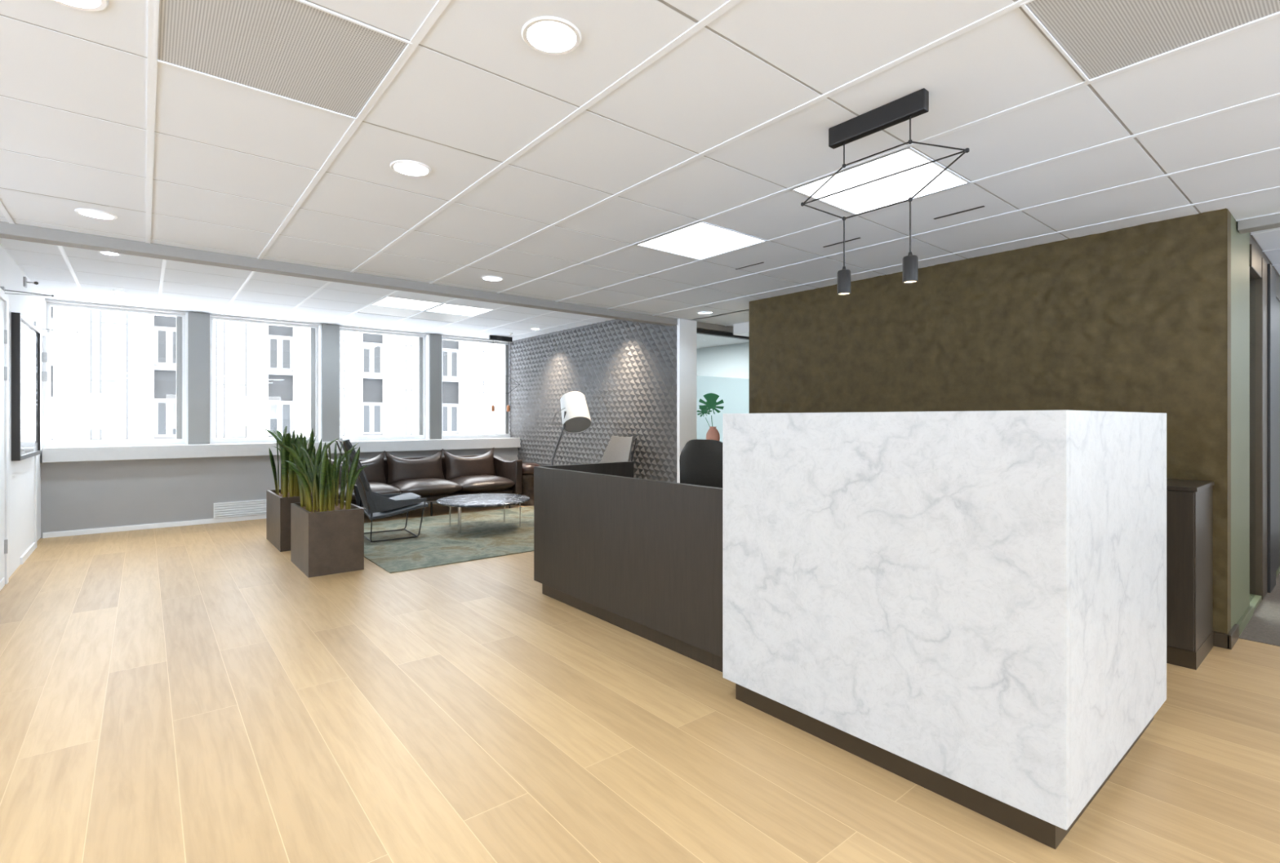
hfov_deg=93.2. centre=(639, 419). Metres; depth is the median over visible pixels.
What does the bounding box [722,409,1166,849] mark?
reception desk
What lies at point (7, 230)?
ceiling beam
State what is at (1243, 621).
baseboard
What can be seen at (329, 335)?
trim
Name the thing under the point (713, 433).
vase
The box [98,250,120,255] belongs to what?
recessed light
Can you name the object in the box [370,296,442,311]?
ceiling light panel
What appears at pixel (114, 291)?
recessed light
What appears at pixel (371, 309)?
ceiling light panel
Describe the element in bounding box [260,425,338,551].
plant
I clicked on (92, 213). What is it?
recessed light
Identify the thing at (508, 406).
pendant light
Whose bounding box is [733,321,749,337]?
box unit
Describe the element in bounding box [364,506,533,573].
rug
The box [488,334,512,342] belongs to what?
pendant light
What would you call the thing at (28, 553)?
baseboard
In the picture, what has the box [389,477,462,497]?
seat cushion
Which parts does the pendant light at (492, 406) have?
lamp shade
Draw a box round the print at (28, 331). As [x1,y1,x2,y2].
[21,320,37,454]
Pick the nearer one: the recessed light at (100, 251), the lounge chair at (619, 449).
the recessed light at (100, 251)
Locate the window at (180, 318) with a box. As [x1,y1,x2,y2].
[46,302,185,446]
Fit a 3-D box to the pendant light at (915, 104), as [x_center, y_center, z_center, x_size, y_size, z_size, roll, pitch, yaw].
[0.854,-0.798,2.193,0.049,0.644,0.644,0,0,-39]
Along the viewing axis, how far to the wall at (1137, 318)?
3.83 m
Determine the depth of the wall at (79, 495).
6.81 m
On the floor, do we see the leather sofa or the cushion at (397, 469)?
the leather sofa
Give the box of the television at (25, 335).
[11,311,40,461]
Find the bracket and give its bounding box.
[23,276,38,288]
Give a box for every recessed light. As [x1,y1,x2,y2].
[51,0,108,11]
[74,201,117,219]
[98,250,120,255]
[109,286,126,293]
[390,160,431,177]
[481,269,503,280]
[521,16,581,54]
[697,306,713,314]
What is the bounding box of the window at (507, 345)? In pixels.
[442,337,510,438]
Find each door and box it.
[0,298,8,581]
[37,334,47,540]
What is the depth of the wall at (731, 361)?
10.37 m
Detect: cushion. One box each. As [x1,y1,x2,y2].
[328,451,386,484]
[334,481,401,502]
[384,448,444,484]
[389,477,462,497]
[442,447,496,479]
[448,474,515,492]
[522,462,540,474]
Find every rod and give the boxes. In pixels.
[0,286,53,297]
[42,326,78,333]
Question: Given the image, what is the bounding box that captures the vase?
[697,392,724,440]
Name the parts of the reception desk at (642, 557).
panel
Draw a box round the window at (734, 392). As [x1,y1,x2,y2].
[696,328,749,442]
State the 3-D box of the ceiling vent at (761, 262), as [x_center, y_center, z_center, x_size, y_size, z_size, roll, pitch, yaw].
[0.794,-1.120,4.399,0.014,0.008,0.260,0,0,-39]
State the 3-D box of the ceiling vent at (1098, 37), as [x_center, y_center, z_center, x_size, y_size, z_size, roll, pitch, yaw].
[1.440,-1.128,1.588,0.594,0.024,0.594,0,0,-39]
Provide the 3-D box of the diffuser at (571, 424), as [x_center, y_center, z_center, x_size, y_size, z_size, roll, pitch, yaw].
[-0.738,0.054,7.105,0.328,0.008,0.328,9,-39,-31]
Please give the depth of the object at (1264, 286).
4.08 m
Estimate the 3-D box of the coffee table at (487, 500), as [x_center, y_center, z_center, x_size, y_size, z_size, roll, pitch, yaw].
[-1.733,1.038,6.724,1.000,0.325,1.000,0,0,-39]
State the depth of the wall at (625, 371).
7.85 m
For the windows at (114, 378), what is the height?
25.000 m
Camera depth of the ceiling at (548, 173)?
2.45 m
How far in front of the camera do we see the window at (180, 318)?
6.90 m
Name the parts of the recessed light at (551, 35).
bulb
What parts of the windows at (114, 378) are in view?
pane, pane, pane, pane, pane, pane, pane, pane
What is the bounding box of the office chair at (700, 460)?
[679,439,722,488]
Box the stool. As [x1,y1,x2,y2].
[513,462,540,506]
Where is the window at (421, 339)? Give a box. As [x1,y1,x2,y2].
[340,328,425,440]
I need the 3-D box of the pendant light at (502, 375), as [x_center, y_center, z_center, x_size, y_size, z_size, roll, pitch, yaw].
[-1.989,-0.538,9.293,0.289,0.264,0.049,0,0,-39]
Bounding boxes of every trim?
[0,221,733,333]
[0,287,6,301]
[4,293,8,584]
[34,320,47,547]
[44,298,513,342]
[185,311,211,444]
[317,324,340,441]
[425,333,442,439]
[676,318,696,483]
[1237,213,1279,233]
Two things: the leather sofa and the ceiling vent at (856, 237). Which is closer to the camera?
the ceiling vent at (856, 237)
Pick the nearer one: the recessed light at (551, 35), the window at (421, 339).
the recessed light at (551, 35)
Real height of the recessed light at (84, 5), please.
0.063 m
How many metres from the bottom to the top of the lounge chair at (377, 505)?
1.012 m
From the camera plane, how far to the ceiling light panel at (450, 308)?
7.00 m
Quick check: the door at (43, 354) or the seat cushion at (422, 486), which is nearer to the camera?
the door at (43, 354)
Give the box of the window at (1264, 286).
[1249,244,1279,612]
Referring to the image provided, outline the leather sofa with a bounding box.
[325,447,522,515]
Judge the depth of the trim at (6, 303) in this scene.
4.46 m
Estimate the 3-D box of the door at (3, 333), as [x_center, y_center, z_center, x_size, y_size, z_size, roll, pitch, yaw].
[-4.380,0.168,4.104,0.024,2.065,0.900,0,0,-39]
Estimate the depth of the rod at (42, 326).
6.13 m
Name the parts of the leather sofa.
backrest, leg, frame, armrest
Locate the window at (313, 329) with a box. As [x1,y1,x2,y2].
[211,316,318,443]
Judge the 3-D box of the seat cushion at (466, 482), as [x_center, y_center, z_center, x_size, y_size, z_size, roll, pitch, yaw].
[-2.210,0.875,8.324,0.800,0.220,0.778,0,0,-39]
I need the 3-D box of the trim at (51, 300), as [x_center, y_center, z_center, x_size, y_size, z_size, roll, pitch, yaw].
[-4.214,-1.317,8.143,5.400,0.145,0.260,0,0,-39]
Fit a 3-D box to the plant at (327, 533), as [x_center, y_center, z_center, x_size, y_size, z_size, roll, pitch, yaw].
[-2.615,0.694,4.958,0.673,1.031,1.041,0,0,-39]
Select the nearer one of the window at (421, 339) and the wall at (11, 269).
the wall at (11, 269)
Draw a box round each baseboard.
[0,542,35,591]
[42,493,517,537]
[1213,623,1239,649]
[1236,605,1253,635]
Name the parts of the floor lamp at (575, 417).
fork handle, lamp shade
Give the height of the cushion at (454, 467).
0.445 m
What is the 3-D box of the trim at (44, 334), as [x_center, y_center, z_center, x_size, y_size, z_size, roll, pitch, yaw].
[-5.973,0.140,6.018,0.045,2.140,0.840,0,0,-39]
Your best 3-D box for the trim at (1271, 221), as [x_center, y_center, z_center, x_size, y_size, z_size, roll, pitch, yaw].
[4.888,-1.228,1.615,0.110,0.325,4.705,0,0,-39]
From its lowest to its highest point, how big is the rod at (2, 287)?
0.055 m
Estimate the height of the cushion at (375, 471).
0.445 m
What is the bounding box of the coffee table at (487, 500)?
[436,493,529,533]
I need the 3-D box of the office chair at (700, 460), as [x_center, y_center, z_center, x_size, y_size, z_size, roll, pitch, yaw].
[0.619,0.672,4.412,0.640,1.074,0.647,0,0,39]
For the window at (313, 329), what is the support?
on the wall at (79, 495)
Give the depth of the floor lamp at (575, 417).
7.08 m
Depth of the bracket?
5.23 m
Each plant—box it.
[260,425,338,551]
[272,440,367,577]
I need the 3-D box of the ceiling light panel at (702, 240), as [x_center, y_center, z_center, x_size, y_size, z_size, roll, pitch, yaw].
[0.383,-1.129,3.825,0.594,0.023,0.594,0,0,-39]
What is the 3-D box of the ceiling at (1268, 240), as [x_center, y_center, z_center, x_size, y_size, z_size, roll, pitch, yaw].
[6.470,-1.228,2.911,4.400,0.143,4.914,0,0,-39]
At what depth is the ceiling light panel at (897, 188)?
2.87 m
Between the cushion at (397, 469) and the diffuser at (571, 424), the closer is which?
the diffuser at (571, 424)
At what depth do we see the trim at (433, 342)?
8.90 m
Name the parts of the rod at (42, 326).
rod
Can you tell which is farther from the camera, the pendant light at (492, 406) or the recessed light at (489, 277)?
the pendant light at (492, 406)
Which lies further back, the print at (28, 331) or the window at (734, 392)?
the window at (734, 392)
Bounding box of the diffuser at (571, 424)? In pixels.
[564,417,591,432]
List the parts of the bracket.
plate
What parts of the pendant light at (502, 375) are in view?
wire frame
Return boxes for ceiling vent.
[153,0,412,120]
[735,262,764,269]
[822,237,860,247]
[933,205,984,219]
[1020,0,1279,82]
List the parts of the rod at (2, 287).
rod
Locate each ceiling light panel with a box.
[355,305,422,317]
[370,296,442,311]
[408,311,471,322]
[425,303,493,316]
[635,221,767,260]
[790,146,970,214]
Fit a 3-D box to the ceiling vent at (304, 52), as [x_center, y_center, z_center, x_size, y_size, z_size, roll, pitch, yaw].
[-1.093,-1.128,1.840,0.594,0.024,0.594,0,0,-39]
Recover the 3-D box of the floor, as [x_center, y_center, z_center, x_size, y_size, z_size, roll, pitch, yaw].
[0.659,1.258,3.772,13.200,0.104,13.400,0,0,-39]
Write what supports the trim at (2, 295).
attached to the wall at (11, 269)
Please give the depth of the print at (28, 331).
5.21 m
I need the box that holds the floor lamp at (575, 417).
[550,391,591,465]
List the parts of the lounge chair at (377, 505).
backrest, leg frame, seat, leg frame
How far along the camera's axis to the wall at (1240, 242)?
3.51 m
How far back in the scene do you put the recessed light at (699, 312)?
6.36 m
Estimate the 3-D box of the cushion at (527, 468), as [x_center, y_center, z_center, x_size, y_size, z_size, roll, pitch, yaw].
[-1.616,0.694,8.681,0.400,0.152,0.400,0,0,-39]
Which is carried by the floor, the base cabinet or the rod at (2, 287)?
the base cabinet
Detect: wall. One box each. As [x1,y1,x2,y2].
[0,243,46,577]
[40,437,520,538]
[509,319,676,482]
[696,342,749,378]
[749,208,1231,634]
[1231,213,1279,628]
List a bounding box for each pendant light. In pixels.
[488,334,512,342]
[491,404,494,411]
[502,375,519,393]
[506,404,510,411]
[800,88,969,295]
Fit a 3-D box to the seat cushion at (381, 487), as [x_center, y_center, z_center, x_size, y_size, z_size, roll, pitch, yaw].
[-3.393,0.875,7.355,0.800,0.220,0.778,0,0,-39]
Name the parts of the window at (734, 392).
frame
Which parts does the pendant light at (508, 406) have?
lamp shade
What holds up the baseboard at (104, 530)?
attached to the wall at (79, 495)
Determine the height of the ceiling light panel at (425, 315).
0.024 m
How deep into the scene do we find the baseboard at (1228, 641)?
3.22 m
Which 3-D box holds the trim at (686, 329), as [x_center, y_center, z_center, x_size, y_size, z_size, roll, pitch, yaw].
[0.491,0.045,6.830,0.265,2.330,0.155,0,0,-39]
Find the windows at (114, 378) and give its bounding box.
[50,306,504,440]
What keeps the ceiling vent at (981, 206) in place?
in the ceiling at (548, 173)
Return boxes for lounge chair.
[335,438,428,542]
[600,435,637,462]
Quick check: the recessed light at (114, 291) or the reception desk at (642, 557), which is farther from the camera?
the recessed light at (114, 291)
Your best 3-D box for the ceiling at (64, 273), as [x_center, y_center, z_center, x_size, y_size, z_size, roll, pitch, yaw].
[-1.232,-1.339,8.085,10.260,0.143,4.170,0,0,-39]
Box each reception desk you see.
[533,461,722,671]
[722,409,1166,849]
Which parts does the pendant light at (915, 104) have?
lamp shade, wire frame, lamp shade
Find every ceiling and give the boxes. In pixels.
[0,0,1279,326]
[0,237,749,348]
[1249,226,1279,275]
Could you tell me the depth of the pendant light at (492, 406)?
9.09 m
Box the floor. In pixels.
[0,503,1279,862]
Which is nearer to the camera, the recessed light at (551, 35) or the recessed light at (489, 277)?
the recessed light at (551, 35)
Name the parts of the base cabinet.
door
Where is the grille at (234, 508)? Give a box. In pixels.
[213,499,266,518]
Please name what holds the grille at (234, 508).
attached to the wall at (79, 495)
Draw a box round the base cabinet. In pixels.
[1166,478,1213,670]
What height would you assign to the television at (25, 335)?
1.160 m
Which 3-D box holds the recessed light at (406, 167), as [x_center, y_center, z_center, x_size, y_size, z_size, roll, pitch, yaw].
[-1.018,-1.147,2.695,0.174,0.063,0.174,0,0,-39]

